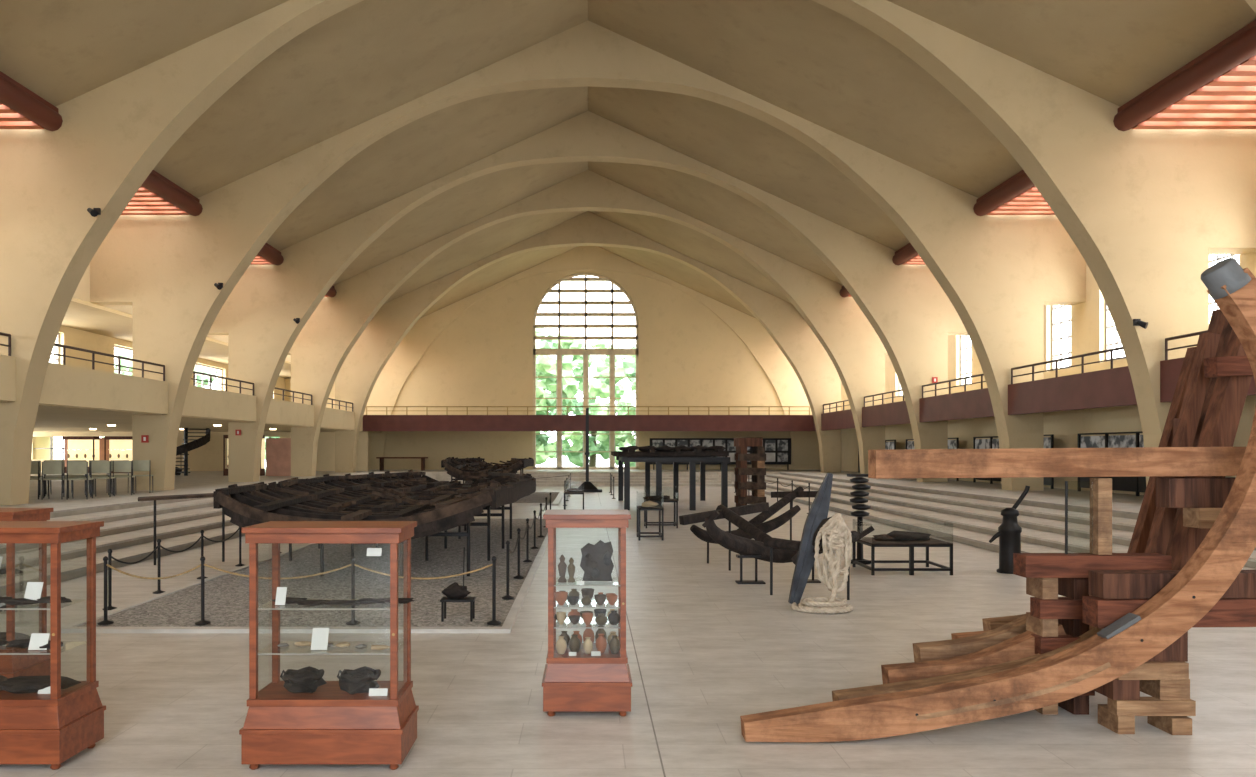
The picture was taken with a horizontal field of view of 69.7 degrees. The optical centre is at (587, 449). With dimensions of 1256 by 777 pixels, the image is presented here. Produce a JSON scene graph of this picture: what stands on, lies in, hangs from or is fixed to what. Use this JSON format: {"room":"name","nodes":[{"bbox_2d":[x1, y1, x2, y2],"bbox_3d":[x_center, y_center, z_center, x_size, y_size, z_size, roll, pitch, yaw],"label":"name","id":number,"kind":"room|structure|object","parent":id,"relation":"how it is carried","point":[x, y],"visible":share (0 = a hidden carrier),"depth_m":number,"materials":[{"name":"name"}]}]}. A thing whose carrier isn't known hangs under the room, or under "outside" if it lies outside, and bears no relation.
{"room":"museum","nodes":[
{"label":"museum","id":0,"kind":"room"},
{"bbox_2d":[36,437,49,459],"bbox_3d":[-30.150,0.375,21.250,0.300,2.650,58.500,0,0,0],"label":"window","id":1,"kind":"structure","parent":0,"point":[41,442],"depth_m":49.54,"materials":[{"name":"glass"}]},
{"bbox_2d":[53,325,284,400],"bbox_3d":[-17.175,-3.025,21.250,0.350,2.550,58.500,0,0,0],"label":"wall","id":2,"kind":"structure","parent":0,"point":[68,336],"depth_m":31.13,"materials":[{"name":"beige paint"}]},
{"bbox_2d":[50,333,221,389],"bbox_3d":[-17.200,-3.150,24.250,0.100,1.300,48.900,0,0,0],"label":"window","id":3,"kind":"structure","parent":2,"relation":"in","point":[56,358],"depth_m":39.41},
{"bbox_2d":[61,301,290,377],"bbox_3d":[-15.600,-4.160,21.250,3.500,0.280,58.500,0,0,0],"label":"ceiling","id":4,"kind":"structure","parent":0,"point":[79,316],"depth_m":29.30,"materials":[{"name":"paint"}]},
{"bbox_2d":[71,264,290,363],"bbox_3d":[-13.675,-5.600,21.250,0.350,3.200,58.500,0,0,0],"label":"wall","id":5,"kind":"structure","parent":0,"point":[81,295],"depth_m":25.27,"materials":[{"name":"beige paint"}]},
{"bbox_2d":[0,354,381,432],"bbox_3d":[-20.690,-1.400,21.250,18.620,0.900,58.500,0,0,0],"label":"balcony","id":6,"kind":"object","parent":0,"point":[72,399],"depth_m":25.51,"materials":[{"name":"beige paint"}]},
{"bbox_2d":[0,332,10,355],"bbox_3d":[-11.470,-2.074,14.950,0.064,0.448,5.848,0,0,0],"label":"gallery railing","id":7,"kind":"object","parent":6,"relation":"on","point":[1,333],"visible":1,"depth_m":17.82,"materials":[{"name":"metal"}]},
{"bbox_2d":[52,343,164,380],"bbox_3d":[-11.470,-2.074,21.450,0.064,0.448,5.848,0,0,0],"label":"gallery railing","id":8,"kind":"object","parent":6,"relation":"on","point":[93,361],"visible":0.76,"depth_m":21.41,"materials":[{"name":"metal"}]},
{"bbox_2d":[191,371,253,395],"bbox_3d":[-11.470,-2.074,27.950,0.064,0.448,5.848,0,0,0],"label":"gallery railing","id":9,"kind":"object","parent":6,"relation":"on","point":[194,372],"visible":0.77,"depth_m":28.23,"materials":[{"name":"metal"}]},
{"bbox_2d":[272,387,311,404],"bbox_3d":[-11.470,-2.074,34.450,0.064,0.448,5.848,0,0,0],"label":"gallery railing","id":10,"kind":"object","parent":6,"relation":"on","point":[283,390],"visible":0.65,"depth_m":34.96,"materials":[{"name":"metal"}]},
{"bbox_2d":[327,398,352,411],"bbox_3d":[-11.470,-2.074,40.950,0.064,0.448,5.848,0,0,0],"label":"gallery railing","id":11,"kind":"object","parent":6,"relation":"on","point":[339,405],"visible":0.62,"depth_m":41.50,"materials":[{"name":"metal"}]},
{"bbox_2d":[31,432,368,470],"bbox_3d":[-20.750,0.075,47.150,18.500,2.050,0.300,0,0,0],"label":"wall","id":12,"kind":"structure","parent":0,"point":[208,457],"depth_m":47.00,"materials":[{"name":"beige paint"}]},
{"bbox_2d":[280,270,819,469],"bbox_3d":[-1.750,-4.947,50.700,31.100,13.293,0.400,0,0,0],"label":"wall","id":13,"kind":"structure","parent":0,"point":[689,356],"depth_m":50.51,"materials":[{"name":"beige paint"}]},
{"bbox_2d":[533,273,638,469],"bbox_3d":[-0.125,-4.439,50.690,5.957,11.079,0.260,0,0,0],"label":"window","id":14,"kind":"structure","parent":13,"relation":"in","point":[558,352],"depth_m":50.60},
{"bbox_2d":[367,246,808,469],"bbox_3d":[0.000,-5.275,50.450,26.996,12.750,0.100,0,0,0],"label":"arch","id":15,"kind":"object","parent":13,"relation":"attached to","point":[386,390],"depth_m":50.39,"materials":[{"name":"beige paint"}]},
{"bbox_2d":[363,415,812,430],"bbox_3d":[0.000,-1.360,47.975,22.800,0.820,5.050,0,0,0],"label":"gallery","id":16,"kind":"object","parent":13,"relation":"attached to","point":[370,422],"visible":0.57,"depth_m":45.45,"materials":[{"name":"wood"}]},
{"bbox_2d":[366,406,809,414],"bbox_3d":[0.000,-1.994,45.520,22.456,0.448,0.064,0,0,0],"label":"gallery railing","id":17,"kind":"object","parent":16,"relation":"on","point":[366,406],"depth_m":45.49,"materials":[{"name":"metal"}]},
{"bbox_2d":[0,0,1255,317],"bbox_3d":[0.000,-9.375,21.450,21.300,5.150,58.900,0,0,0],"label":"ceiling","id":18,"kind":"structure","parent":0,"point":[369,59],"depth_m":22.69,"materials":[{"name":"paint"}]},
{"bbox_2d":[0,71,62,130],"bbox_3d":[-11.970,-6.562,14.950,3.051,0.455,5.896,0,0,0],"label":"lattice","id":19,"kind":"object","parent":18,"relation":"attached to","point":[20,107],"visible":1,"depth_m":17.14,"materials":[{"name":"wood"}]},
{"bbox_2d":[121,170,202,215],"bbox_3d":[-11.970,-6.562,21.450,3.051,0.455,5.896,0,0,0],"label":"lattice","id":20,"kind":"object","parent":18,"relation":"attached to","point":[157,195],"visible":0.3,"depth_m":23.25,"materials":[{"name":"wood"}]},
{"bbox_2d":[250,243,283,264],"bbox_3d":[-11.970,-6.562,27.950,3.051,0.455,5.896,0,0,0],"label":"lattice","id":21,"kind":"object","parent":18,"relation":"attached to","point":[268,255],"visible":0.19,"depth_m":30.14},
{"bbox_2d":[324,285,336,296],"bbox_3d":[-11.970,-6.562,34.450,3.051,0.455,5.896,0,0,0],"label":"lattice","id":22,"kind":"object","parent":18,"relation":"attached to","point":[332,292],"visible":0.09,"depth_m":37.00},
{"bbox_2d":[839,285,851,296],"bbox_3d":[11.970,-6.562,34.450,3.051,0.455,5.896,0,0,0],"label":"lattice","id":23,"kind":"object","parent":18,"relation":"attached to","point":[843,292],"visible":0.09,"depth_m":37.00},
{"bbox_2d":[892,243,925,264],"bbox_3d":[11.970,-6.562,27.950,3.051,0.455,5.896,0,0,0],"label":"lattice","id":24,"kind":"object","parent":18,"relation":"attached to","point":[906,255],"visible":0.18,"depth_m":30.14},
{"bbox_2d":[973,170,1054,215],"bbox_3d":[11.970,-6.562,21.450,3.051,0.455,5.896,0,0,0],"label":"lattice","id":25,"kind":"object","parent":18,"relation":"attached to","point":[1017,195],"visible":0.26,"depth_m":23.25,"materials":[{"name":"wood"}]},
{"bbox_2d":[1113,20,1255,130],"bbox_3d":[11.970,-6.562,14.950,3.051,0.455,5.896,0,0,0],"label":"skylight","id":26,"kind":"object","parent":18,"relation":"attached to","point":[1216,89],"visible":1,"depth_m":16.32,"materials":[{"name":"wood"}]},
{"bbox_2d":[0,486,1255,776],"bbox_3d":[0.000,1.850,18.500,13.600,0.300,53.000,0,0,0],"label":"floor","id":27,"kind":"structure","parent":0,"point":[713,650],"depth_m":6.79,"materials":[{"name":"tile"}]},
{"bbox_2d":[0,508,52,677],"bbox_3d":[-4.225,1.055,6.175,0.866,1.290,0.466,0,0,0],"label":"glass display case","id":28,"kind":"object","parent":27,"relation":"on","point":[11,666],"visible":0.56,"depth_m":6.10,"materials":[{"name":"brown wood"}]},
{"bbox_2d":[0,521,105,769],"bbox_3d":[-3.215,1.055,4.970,0.866,1.290,0.456,0,0,0],"label":"glass display case","id":29,"kind":"object","parent":27,"relation":"on","point":[52,718],"visible":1,"depth_m":4.81,"materials":[{"name":"brown wood"}]},
{"bbox_2d":[138,493,224,564],"bbox_3d":[-5.975,1.175,13.500,1.388,1.050,0.500,0,0,-26],"label":"handrail","id":30,"kind":"object","parent":27,"relation":"on","point":[205,495],"visible":0.77,"depth_m":13.29,"materials":[{"name":"black metal"}]},
{"bbox_2d":[102,527,281,609],"bbox_3d":[-5.100,1.377,15.200,0.140,0.645,11.340,0,0,0],"label":"rope barrier","id":31,"kind":"object","parent":27,"relation":"on","point":[110,557],"visible":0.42,"depth_m":10.68,"materials":[{"name":"black metal"}]},
{"bbox_2d":[61,518,547,632],"bbox_3d":[-2.835,1.681,15.175,4.230,0.038,13.650,0,0,0],"label":"gravel bed","id":32,"kind":"object","parent":27,"relation":"on","point":[177,610],"visible":0.83,"depth_m":10.53,"materials":[{"name":"gravel"}]},
{"bbox_2d":[97,556,500,624],"bbox_3d":[-2.760,1.339,8.620,3.860,0.645,0.140,0,0,0],"label":"rope barrier","id":33,"kind":"object","parent":32,"relation":"on","point":[105,621],"visible":0.95,"depth_m":8.61,"materials":[{"name":"black metal"}]},
{"bbox_2d":[213,469,535,575],"bbox_3d":[-2.968,1.045,15.810,4.074,1.234,9.490,0,0,0],"label":"remains","id":34,"kind":"object","parent":32,"relation":"on","point":[436,506],"visible":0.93,"depth_m":13.01,"materials":[{"name":"brown wood"}]},
{"bbox_2d":[440,547,475,621],"bbox_3d":[-1.275,1.306,8.800,0.330,0.712,0.200,0,0,0],"label":"stand","id":35,"kind":"object","parent":32,"relation":"on","point":[454,592],"visible":1,"depth_m":8.76,"materials":[{"name":"black metal"}]},
{"bbox_2d":[502,492,551,598],"bbox_3d":[-0.900,1.339,15.850,0.140,0.645,11.640,0,0,0],"label":"rope barrier","id":36,"kind":"object","parent":32,"relation":"on","point":[526,534],"visible":0.9,"depth_m":12.66,"materials":[{"name":"black metal"}]},
{"bbox_2d":[239,521,418,769],"bbox_3d":[-1.395,1.055,4.970,0.886,1.290,0.456,0,0,0],"label":"glass display case","id":37,"kind":"object","parent":27,"relation":"on","point":[303,717],"visible":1,"depth_m":4.78,"materials":[{"name":"brown wood"}]},
{"bbox_2d":[504,492,563,505],"bbox_3d":[-2.950,1.665,31.350,4.100,0.070,7.700,0,0,0],"label":"display platform","id":38,"kind":"object","parent":27,"relation":"on","point":[534,499],"visible":0.29,"depth_m":29.64,"materials":[{"name":"white stone"}]},
{"bbox_2d":[441,457,533,483],"bbox_3d":[-3.400,0.935,31.310,2.981,1.391,5.490,0,0,0],"label":"remains","id":39,"kind":"object","parent":38,"relation":"on","point":[455,467],"visible":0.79,"depth_m":29.95,"materials":[{"name":"brown wood"}]},
{"bbox_2d":[545,473,570,505],"bbox_3d":[-2.650,1.312,31.750,4.040,0.775,8.640,0,0,0],"label":"rope barrier","id":40,"kind":"object","parent":27,"relation":"on","point":[566,481],"visible":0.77,"depth_m":30.00,"materials":[{"name":"black metal"}]},
{"bbox_2d":[564,488,583,509],"bbox_3d":[-0.360,1.250,23.300,0.520,0.900,0.600,0,0,0],"label":"display table","id":41,"kind":"object","parent":27,"relation":"on","point":[571,490],"visible":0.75,"depth_m":23.17,"materials":[{"name":"black metal"}]},
{"bbox_2d":[542,510,631,715],"bbox_3d":[-0.006,1.055,5.955,0.574,1.290,0.506,0,0,0],"label":"glass display case","id":42,"kind":"object","parent":27,"relation":"on","point":[588,676],"visible":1,"depth_m":5.74,"materials":[{"name":"brown wood"}]},
{"bbox_2d":[578,408,601,491],"bbox_3d":[-0.030,0.000,36.500,1.200,3.400,0.800,0,0,0],"label":"post","id":43,"kind":"object","parent":27,"relation":"on","point":[586,486],"visible":0.88,"depth_m":36.43,"materials":[{"name":"black metal"}]},
{"bbox_2d":[574,506,605,509],"bbox_3d":[0.050,1.675,25.250,0.900,0.050,2.500,0,0,0],"label":"display platform","id":44,"kind":"object","parent":27,"relation":"on","point":[575,507],"visible":0.57,"depth_m":25.38,"materials":[{"name":"white stone"}]},
{"bbox_2d":[609,473,615,498],"bbox_3d":[0.900,1.312,33.750,0.140,0.775,4.640,0,0,0],"label":"rope barrier","id":45,"kind":"object","parent":27,"relation":"on","point":[611,480],"visible":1,"depth_m":33.99,"materials":[{"name":"black metal"}]},
{"bbox_2d":[596,486,665,776],"bbox_3d":[0.400,1.700,17.000,0.010,0.001,50.000,0,0,0],"label":"trim","id":46,"kind":"structure","parent":27,"relation":"on","point":[596,486],"depth_m":6.19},
{"bbox_2d":[637,501,663,540],"bbox_3d":[1.185,1.250,17.250,0.470,0.900,0.700,0,0,0],"label":"display table","id":47,"kind":"object","parent":27,"relation":"on","point":[648,505],"visible":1,"depth_m":17.03,"materials":[{"name":"black metal"}]},
{"bbox_2d":[643,495,677,527],"bbox_3d":[1.569,1.250,19.800,0.761,0.900,0.600,0,0,0],"label":"display table","id":48,"kind":"object","parent":27,"relation":"on","point":[661,498],"visible":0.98,"depth_m":19.60,"materials":[{"name":"black metal"}]},
{"bbox_2d":[611,445,729,509],"bbox_3d":[2.400,0.777,27.800,3.270,1.847,5.603,0,0,0],"label":"platform","id":49,"kind":"object","parent":27,"relation":"on","point":[647,454],"visible":1,"depth_m":25.32,"materials":[{"name":"brown wood"}]},
{"bbox_2d":[734,437,765,506],"bbox_3d":[4.575,0.675,25.425,0.750,2.050,0.950,0,0,0],"label":"pile","id":50,"kind":"object","parent":27,"relation":"on","point":[757,485],"visible":0.89,"depth_m":25.00,"materials":[{"name":"brown wood"}]},
{"bbox_2d":[690,486,817,562],"bbox_3d":[2.699,1.147,13.928,1.040,1.105,2.413,0,0,43],"label":"remains","id":51,"kind":"object","parent":27,"relation":"on","point":[787,497],"visible":0.67,"depth_m":14.02,"materials":[{"name":"brown wood"}]},
{"bbox_2d":[734,475,809,513],"bbox_3d":[5.900,1.288,30.000,0.140,0.825,12.140,0,0,0],"label":"rope barrier","id":52,"kind":"object","parent":27,"relation":"on","point":[777,481],"visible":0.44,"depth_m":26.85,"materials":[{"name":"black metal"}]},
{"bbox_2d":[679,502,874,583],"bbox_3d":[2.434,1.230,12.149,2.233,0.940,1.975,0,0,-6],"label":"remains","id":53,"kind":"object","parent":27,"relation":"on","point":[745,547],"visible":0.64,"depth_m":11.51,"materials":[{"name":"brown wood"}]},
{"bbox_2d":[763,473,858,604],"bbox_3d":[2.465,0.976,10.100,1.075,1.447,0.813,0,0,20],"label":"anchor","id":54,"kind":"object","parent":27,"relation":"on","point":[804,559],"visible":0.76,"depth_m":9.87,"materials":[{"name":"grey metal"}]},
{"bbox_2d":[791,513,853,613],"bbox_3d":[2.492,1.185,9.533,0.636,1.032,0.498,0,0,-21],"label":"rope coil","id":55,"kind":"object","parent":27,"relation":"on","point":[836,535],"visible":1,"depth_m":9.49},
{"bbox_2d":[847,474,870,564],"bbox_3d":[4.080,1.030,13.500,0.340,1.340,0.312,0,0,0],"label":"column","id":56,"kind":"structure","parent":27,"relation":"on","point":[859,499],"depth_m":13.43,"materials":[{"name":"black metal"}]},
{"bbox_2d":[853,531,952,574],"bbox_3d":[4.400,1.350,12.650,1.100,0.700,0.900,0,0,0],"label":"display table","id":57,"kind":"object","parent":27,"relation":"on","point":[911,540],"visible":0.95,"depth_m":12.47,"materials":[{"name":"black metal"}]},
{"bbox_2d":[740,258,1255,741],"bbox_3d":[3.123,0.268,6.346,4.520,2.864,2.407,0,0,-2],"label":"ship bow replica","id":58,"kind":"object","parent":27,"relation":"on","point":[1119,628],"visible":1,"depth_m":5.63,"materials":[{"name":"brown wood"}]},
{"bbox_2d":[989,486,1029,573],"bbox_3d":[5.855,1.096,12.503,0.489,1.207,0.340,0,0,33],"label":"pump","id":59,"kind":"object","parent":27,"relation":"on","point":[1009,531],"visible":0.96,"depth_m":12.41,"materials":[{"name":"metal"}]},
{"bbox_2d":[0,470,1255,596],"bbox_3d":[-8.250,1.550,21.250,43.500,0.900,58.500,0,0,0],"label":"steps","id":60,"kind":"structure","parent":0,"point":[964,512],"depth_m":19.43,"materials":[{"name":"concrete"}]},
{"bbox_2d":[30,462,44,498],"bbox_3d":[-12.498,0.680,20.195,0.440,0.841,0.450,0,0,-17],"label":"chair","id":61,"kind":"object","parent":60,"relation":"on","point":[34,465],"visible":0.41,"depth_m":20.05,"materials":[{"name":"black metal"}]},
{"bbox_2d":[30,461,45,496],"bbox_3d":[-13.049,0.680,21.145,0.440,0.841,0.450,0,0,-14],"label":"chair","id":62,"kind":"object","parent":60,"relation":"on","point":[31,461],"visible":0.26,"depth_m":20.99,"materials":[{"name":"black metal"}]},
{"bbox_2d":[41,462,69,499],"bbox_3d":[-11.949,0.680,20.195,0.440,0.841,0.450,0,0,-13],"label":"chair","id":63,"kind":"object","parent":60,"relation":"on","point":[47,467],"visible":0.9,"depth_m":20.01,"materials":[{"name":"fabric"}]},
{"bbox_2d":[44,461,66,496],"bbox_3d":[-12.498,0.680,21.145,0.440,0.841,0.450,0,0,-20],"label":"chair","id":64,"kind":"object","parent":60,"relation":"on","point":[44,461],"visible":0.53,"depth_m":21.00,"materials":[{"name":"black metal"}]},
{"bbox_2d":[67,460,88,492],"bbox_3d":[-13.049,0.680,23.045,0.440,0.841,0.450,0,0,-17],"label":"chair","id":65,"kind":"object","parent":60,"relation":"on","point":[67,460],"visible":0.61,"depth_m":22.90,"materials":[{"name":"black metal"}]},
{"bbox_2d":[67,461,89,490],"bbox_3d":[-11.949,0.680,21.145,0.440,0.841,0.450,0,0,-15],"label":"chair","id":66,"kind":"object","parent":60,"relation":"on","point":[67,461],"visible":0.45,"depth_m":20.98,"materials":[{"name":"black metal"}]},
{"bbox_2d":[66,462,93,499],"bbox_3d":[-11.399,0.680,20.195,0.440,0.841,0.450,0,0,-14],"label":"chair","id":67,"kind":"object","parent":60,"relation":"on","point":[72,467],"visible":1,"depth_m":20.01,"materials":[{"name":"fabric"}]},
{"bbox_2d":[62,436,99,472],"bbox_3d":[-24.250,0.225,43.050,1.500,1.750,0.500,0,0,0],"label":"tall cabinet","id":68,"kind":"object","parent":60,"relation":"on","point":[87,448],"visible":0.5,"depth_m":43.25,"materials":[{"name":"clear glass"}]},
{"bbox_2d":[89,460,109,492],"bbox_3d":[-12.498,0.680,23.045,0.440,0.841,0.450,0,0,-19],"label":"chair","id":69,"kind":"object","parent":60,"relation":"on","point":[89,460],"visible":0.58,"depth_m":22.84,"materials":[{"name":"black metal"}]},
{"bbox_2d":[90,461,112,494],"bbox_3d":[-11.948,0.680,22.095,0.440,0.841,0.450,0,0,-18],"label":"chair","id":70,"kind":"object","parent":60,"relation":"on","point":[90,461],"visible":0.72,"depth_m":21.95,"materials":[{"name":"black metal"}]},
{"bbox_2d":[90,461,115,496],"bbox_3d":[-11.399,0.680,21.145,0.440,0.841,0.450,0,0,-15],"label":"chair","id":71,"kind":"object","parent":60,"relation":"on","point":[96,466],"visible":0.95,"depth_m":20.96,"materials":[{"name":"fabric"}]},
{"bbox_2d":[104,436,131,472],"bbox_3d":[-22.250,0.225,43.050,1.500,1.750,0.500,0,0,0],"label":"tall cabinet","id":72,"kind":"object","parent":60,"relation":"on","point":[120,447],"visible":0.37,"depth_m":43.25,"materials":[{"name":"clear glass"}]},
{"bbox_2d":[110,460,130,492],"bbox_3d":[-11.949,0.680,23.045,0.440,0.841,0.450,0,0,-16],"label":"chair","id":73,"kind":"object","parent":60,"relation":"on","point":[110,460],"visible":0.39,"depth_m":22.86,"materials":[{"name":"black metal"}]},
{"bbox_2d":[112,461,134,494],"bbox_3d":[-11.398,0.680,22.095,0.440,0.841,0.450,0,0,-20],"label":"chair","id":74,"kind":"object","parent":60,"relation":"on","point":[118,466],"visible":0.98,"depth_m":21.91,"materials":[{"name":"fabric"}]},
{"bbox_2d":[132,460,153,492],"bbox_3d":[-11.399,0.680,23.045,0.440,0.841,0.450,0,0,-16],"label":"chair","id":75,"kind":"object","parent":60,"relation":"on","point":[137,465],"visible":0.96,"depth_m":22.86,"materials":[{"name":"fabric"}]},
{"bbox_2d":[64,438,290,475],"bbox_3d":[-18.760,0.250,41.655,14.467,1.700,1.923,0,0,27],"label":"wall","id":76,"kind":"structure","parent":60,"relation":"on","point":[278,450],"depth_m":38.00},
{"bbox_2d":[175,428,210,475],"bbox_3d":[-17.200,0.065,38.449,1.966,2.177,1.863,0,0,0],"label":"spiral staircase","id":77,"kind":"structure","parent":60,"relation":"on","point":[203,440],"depth_m":38.34,"materials":[{"name":"black metal"}]},
{"bbox_2d":[223,435,227,475],"bbox_3d":[-15.250,0.225,38.750,0.700,1.750,0.500,0,0,0],"label":"tall cabinet","id":78,"kind":"object","parent":60,"relation":"on","point":[225,471],"visible":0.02,"depth_m":38.50,"materials":[{"name":"clear glass"}]},
{"bbox_2d":[260,435,264,475],"bbox_3d":[-14.350,0.225,38.750,0.700,1.750,0.500,0,0,0],"label":"tall cabinet","id":79,"kind":"object","parent":60,"relation":"on","point":[262,465],"visible":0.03,"depth_m":38.95,"materials":[{"name":"clear glass"}]},
{"bbox_2d":[376,457,427,470],"bbox_3d":[-9.900,0.740,48.000,2.600,0.720,0.800,0,0,0],"label":"table","id":80,"kind":"object","parent":60,"relation":"on","point":[380,458],"visible":1,"depth_m":47.63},
{"bbox_2d":[90,21,1085,490],"bbox_3d":[0.000,-5.275,24.700,26.996,12.750,0.600,0,0,0],"label":"rib","id":81,"kind":"object","parent":60,"relation":"on","point":[999,273],"visible":0.88,"depth_m":24.40,"materials":[{"name":"paint"}]},
{"bbox_2d":[141,435,148,442],"bbox_3d":[-12.000,-0.300,24.375,0.180,0.200,0.040,0,0,0],"label":"safety sign","id":82,"kind":"object","parent":81,"relation":"attached to","point":[144,438],"visible":1,"depth_m":24.36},
{"bbox_2d":[208,111,967,481],"bbox_3d":[0.000,-5.275,31.200,26.996,12.750,0.600,0,0,0],"label":"rib","id":83,"kind":"object","parent":60,"relation":"on","point":[911,314],"visible":0.94,"depth_m":30.90,"materials":[{"name":"paint"}]},
{"bbox_2d":[288,170,887,475],"bbox_3d":[0.000,-5.275,37.700,26.996,12.750,0.600,0,0,0],"label":"rib","id":84,"kind":"object","parent":60,"relation":"on","point":[319,351],"visible":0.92,"depth_m":37.40,"materials":[{"name":"paint"}]},
{"bbox_2d":[335,211,840,472],"bbox_3d":[0.000,-5.275,44.200,26.996,12.750,0.600,0,0,0],"label":"rib","id":85,"kind":"object","parent":60,"relation":"on","point":[358,374],"visible":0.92,"depth_m":43.90,"materials":[{"name":"paint"}]},
{"bbox_2d":[0,0,1255,504],"bbox_3d":[0.000,-5.275,18.200,26.996,12.750,0.600,0,0,0],"label":"rib","id":86,"kind":"object","parent":60,"relation":"on","point":[1146,210],"visible":0.96,"depth_m":17.90,"materials":[{"name":"paint"}]},
{"bbox_2d":[87,208,100,216],"bbox_3d":[-9.749,-4.690,17.752,0.220,0.225,0.291,0,0,0],"label":"spotlight","id":87,"kind":"object","parent":86,"relation":"attached to","point":[94,212],"visible":1,"depth_m":17.68,"materials":[{"name":"black metal"}]},
{"bbox_2d":[1133,319,1147,328],"bbox_3d":[10.901,-2.488,17.752,0.220,0.225,0.291,0,0,0],"label":"spotlight","id":88,"kind":"object","parent":86,"relation":"attached to","point":[1136,322],"visible":1,"depth_m":17.69,"materials":[{"name":"black metal"}]},
{"bbox_2d":[650,438,790,469],"bbox_3d":[7.300,0.225,49.640,7.800,1.750,0.120,0,0,0],"label":"panel board","id":89,"kind":"object","parent":60,"relation":"on","point":[777,450],"visible":0.55,"depth_m":49.58,"materials":[{"name":"black metal"}]},
{"bbox_2d":[858,440,895,472],"bbox_3d":[13.100,0.330,40.950,0.060,1.540,5.160,0,0,0],"label":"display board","id":90,"kind":"object","parent":60,"relation":"on","point":[888,445],"visible":0.12,"depth_m":39.21,"materials":[{"name":"black metal"}]},
{"bbox_2d":[906,438,958,480],"bbox_3d":[13.100,0.330,34.450,0.060,1.540,5.160,0,0,0],"label":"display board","id":91,"kind":"object","parent":60,"relation":"on","point":[952,444],"visible":0.13,"depth_m":32.50,"materials":[{"name":"paper"}]},
{"bbox_2d":[973,434,1053,488],"bbox_3d":[13.100,0.330,27.950,0.060,1.540,5.160,0,0,0],"label":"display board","id":92,"kind":"object","parent":60,"relation":"on","point":[991,443],"visible":0.27,"depth_m":29.05,"materials":[{"name":"black metal"}]},
{"bbox_2d":[1078,431,1145,495],"bbox_3d":[13.100,0.330,21.450,0.060,1.540,5.160,0,0,0],"label":"display board","id":93,"kind":"object","parent":60,"relation":"on","point":[1133,484],"visible":0.27,"depth_m":22.25,"materials":[{"name":"black metal"}]},
{"bbox_2d":[1245,0,1255,12],"bbox_3d":[0.000,-5.275,11.700,26.996,12.750,0.600,0,0,0],"label":"rib","id":94,"kind":"object","parent":60,"relation":"on","point":[1252,3],"visible":1,"depth_m":11.96,"materials":[{"name":"paint"}]},
{"bbox_2d":[813,357,1255,430],"bbox_3d":[12.440,-1.360,21.250,2.120,0.820,58.500,0,0,0],"label":"balcony","id":95,"kind":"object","parent":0,"point":[1113,387],"depth_m":22.89,"materials":[{"name":"beige dark red-brown painted plaster"}]},
{"bbox_2d":[823,400,849,412],"bbox_3d":[11.470,-1.994,40.950,0.064,0.448,5.848,0,0,0],"label":"gallery railing","id":96,"kind":"object","parent":95,"relation":"on","point":[829,408],"visible":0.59,"depth_m":41.55,"materials":[{"name":"metal"}]},
{"bbox_2d":[864,389,903,406],"bbox_3d":[11.470,-1.994,34.450,0.064,0.448,5.848,0,0,0],"label":"gallery railing","id":97,"kind":"object","parent":95,"relation":"on","point":[892,392],"visible":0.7,"depth_m":34.84,"materials":[{"name":"metal"}]},
{"bbox_2d":[922,374,985,397],"bbox_3d":[11.470,-1.994,27.950,0.064,0.448,5.848,0,0,0],"label":"gallery railing","id":98,"kind":"object","parent":95,"relation":"on","point":[981,375],"visible":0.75,"depth_m":28.23,"materials":[{"name":"metal"}]},
{"bbox_2d":[1011,347,1125,383],"bbox_3d":[11.470,-1.994,21.450,0.064,0.448,5.848,0,0,0],"label":"gallery railing","id":99,"kind":"object","parent":95,"relation":"on","point":[1082,356],"visible":0.77,"depth_m":21.33,"materials":[{"name":"metal"}]},
{"bbox_2d":[1165,330,1207,359],"bbox_3d":[11.470,-1.994,14.950,0.064,0.448,5.848,0,0,0],"label":"gallery railing","id":100,"kind":"object","parent":95,"relation":"on","point":[1205,331],"visible":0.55,"depth_m":17.44,"materials":[{"name":"metal"}]},
{"bbox_2d":[841,251,1255,494],"bbox_3d":[13.675,-2.750,21.250,0.350,8.900,58.500,0,0,0],"label":"wall","id":101,"kind":"structure","parent":0,"point":[1088,317],"depth_m":25.13,"materials":[{"name":"beige paint"}]},
{"bbox_2d":[899,254,1238,396],"bbox_3d":[13.700,-3.450,24.450,0.100,2.300,50.600,0,0,0],"label":"window","id":102,"kind":"structure","parent":101,"relation":"in","point":[1219,258],"depth_m":26.03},
{"label":"outside","id":103,"kind":"structure","parent":0,"visible":0},
{"bbox_3d":[0.000,2.350,80.550,120.000,0.300,58.900,0,0,0],"label":"lawn","id":104,"kind":"structure","parent":103,"visible":0},
{"bbox_2d":[102,355,216,437],"bbox_3d":[-28.011,-1.993,58.025,7.688,8.416,5.470,0,0,12],"label":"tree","id":105,"kind":"object","parent":104,"relation":"on","point":[123,362],"visible":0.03,"depth_m":57.38,"materials":[{"name":"green plant"}]},
{"bbox_2d":[536,328,584,464],"bbox_3d":[-4.208,-3.432,63.258,8.029,11.286,6.034,0,0,0],"label":"tree","id":106,"kind":"object","parent":104,"relation":"on","point":[545,365],"visible":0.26,"depth_m":61.88,"materials":[{"name":"green plant"}]},
{"bbox_2d":[546,347,633,466],"bbox_3d":[0.312,-2.860,68.154,7.741,10.144,5.235,0,0,-13],"label":"tree","id":107,"kind":"object","parent":104,"relation":"on","point":[576,458],"visible":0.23,"depth_m":67.32,"materials":[{"name":"green plant"}]},
{"bbox_2d":[589,340,635,466],"bbox_3d":[3.763,-2.795,62.211,6.877,10.015,5.166,0,0,40],"label":"tree","id":108,"kind":"object","parent":104,"relation":"on","point":[600,388],"visible":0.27,"depth_m":61.98,"materials":[{"name":"green plant"}]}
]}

